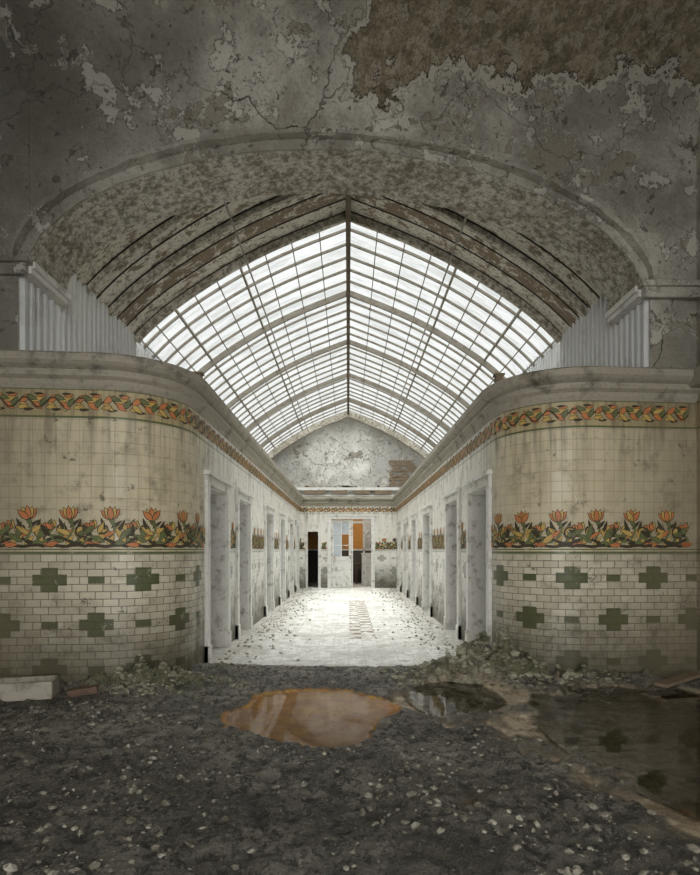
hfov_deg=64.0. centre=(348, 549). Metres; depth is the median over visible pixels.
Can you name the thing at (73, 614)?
wall
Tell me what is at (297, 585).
door frame
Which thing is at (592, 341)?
wall
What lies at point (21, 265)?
trim
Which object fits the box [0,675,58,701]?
block
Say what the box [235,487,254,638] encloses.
door frame
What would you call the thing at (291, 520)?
door frame
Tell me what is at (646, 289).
trim
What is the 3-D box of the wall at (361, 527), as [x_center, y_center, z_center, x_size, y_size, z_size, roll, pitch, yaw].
[0.000,-0.225,20.830,5.200,3.050,2.940,0,0,0]
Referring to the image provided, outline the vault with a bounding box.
[72,193,601,343]
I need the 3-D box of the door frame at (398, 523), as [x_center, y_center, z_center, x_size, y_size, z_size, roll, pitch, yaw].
[1.702,0.190,17.800,0.275,2.220,1.100,0,0,0]
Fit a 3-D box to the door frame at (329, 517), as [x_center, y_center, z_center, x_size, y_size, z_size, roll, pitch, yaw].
[0.100,0.045,19.245,1.700,2.510,0.230,0,0,0]
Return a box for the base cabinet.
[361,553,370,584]
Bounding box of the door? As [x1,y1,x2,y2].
[331,520,350,587]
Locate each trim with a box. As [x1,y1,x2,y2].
[0,255,70,304]
[0,350,699,505]
[7,128,658,282]
[268,411,428,496]
[605,280,699,322]
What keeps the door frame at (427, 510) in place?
attached to the wall at (634, 609)
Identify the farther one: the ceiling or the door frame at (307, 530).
the door frame at (307, 530)
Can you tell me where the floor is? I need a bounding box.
[0,583,699,874]
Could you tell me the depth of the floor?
3.37 m
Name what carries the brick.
on the floor
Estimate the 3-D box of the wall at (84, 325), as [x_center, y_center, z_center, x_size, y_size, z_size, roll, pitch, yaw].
[-3.083,-2.410,12.316,0.115,1.420,14.260,0,0,0]
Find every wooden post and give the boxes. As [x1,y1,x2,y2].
[192,371,204,377]
[493,373,504,382]
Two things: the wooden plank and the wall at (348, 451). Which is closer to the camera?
the wooden plank
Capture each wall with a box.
[0,99,696,368]
[0,387,299,681]
[18,274,157,359]
[272,418,423,494]
[300,506,396,587]
[308,519,370,582]
[397,400,696,678]
[527,294,649,372]
[689,119,699,671]
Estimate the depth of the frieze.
5.63 m
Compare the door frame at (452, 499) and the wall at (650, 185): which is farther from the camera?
the door frame at (452, 499)
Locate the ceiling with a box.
[0,0,699,141]
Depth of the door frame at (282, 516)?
14.17 m
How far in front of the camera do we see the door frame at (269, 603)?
11.97 m
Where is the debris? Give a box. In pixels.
[218,588,460,662]
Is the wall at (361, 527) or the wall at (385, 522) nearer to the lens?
the wall at (385, 522)
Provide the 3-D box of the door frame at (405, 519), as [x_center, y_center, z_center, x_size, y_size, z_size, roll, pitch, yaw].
[1.702,0.190,15.850,0.275,2.220,1.200,0,0,0]
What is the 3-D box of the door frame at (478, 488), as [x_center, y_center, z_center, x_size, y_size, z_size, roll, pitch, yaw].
[1.702,0.190,7.000,0.275,2.220,1.300,0,0,0]
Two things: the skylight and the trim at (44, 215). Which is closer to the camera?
the trim at (44, 215)
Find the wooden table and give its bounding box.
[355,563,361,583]
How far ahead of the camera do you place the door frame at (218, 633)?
7.47 m
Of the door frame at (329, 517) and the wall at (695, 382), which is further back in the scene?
the door frame at (329, 517)
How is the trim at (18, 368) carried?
attached to the wall at (73, 614)
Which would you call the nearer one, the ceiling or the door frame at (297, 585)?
the ceiling
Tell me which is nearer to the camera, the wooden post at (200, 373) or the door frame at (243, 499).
the wooden post at (200, 373)
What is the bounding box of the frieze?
[0,391,692,548]
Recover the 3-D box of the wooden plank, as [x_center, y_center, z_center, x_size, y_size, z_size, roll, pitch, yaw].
[3.140,1.220,5.300,0.600,0.078,0.120,0,0,-29]
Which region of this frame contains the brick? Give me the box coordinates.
[67,684,98,696]
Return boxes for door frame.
[204,469,233,662]
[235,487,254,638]
[264,503,275,616]
[278,511,286,604]
[288,516,294,597]
[295,520,299,591]
[306,529,320,587]
[326,515,375,587]
[396,520,400,591]
[402,516,407,597]
[409,511,417,604]
[420,503,432,616]
[442,487,461,638]
[463,469,492,647]
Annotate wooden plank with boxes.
[654,670,699,687]
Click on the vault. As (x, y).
(146, 274)
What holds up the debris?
on the floor
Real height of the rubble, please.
0.578 m
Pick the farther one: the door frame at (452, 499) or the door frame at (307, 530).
the door frame at (307, 530)
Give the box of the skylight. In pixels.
[141,195,555,453]
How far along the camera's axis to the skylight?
10.28 m
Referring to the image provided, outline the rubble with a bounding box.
[0,627,699,874]
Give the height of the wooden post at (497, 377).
0.150 m

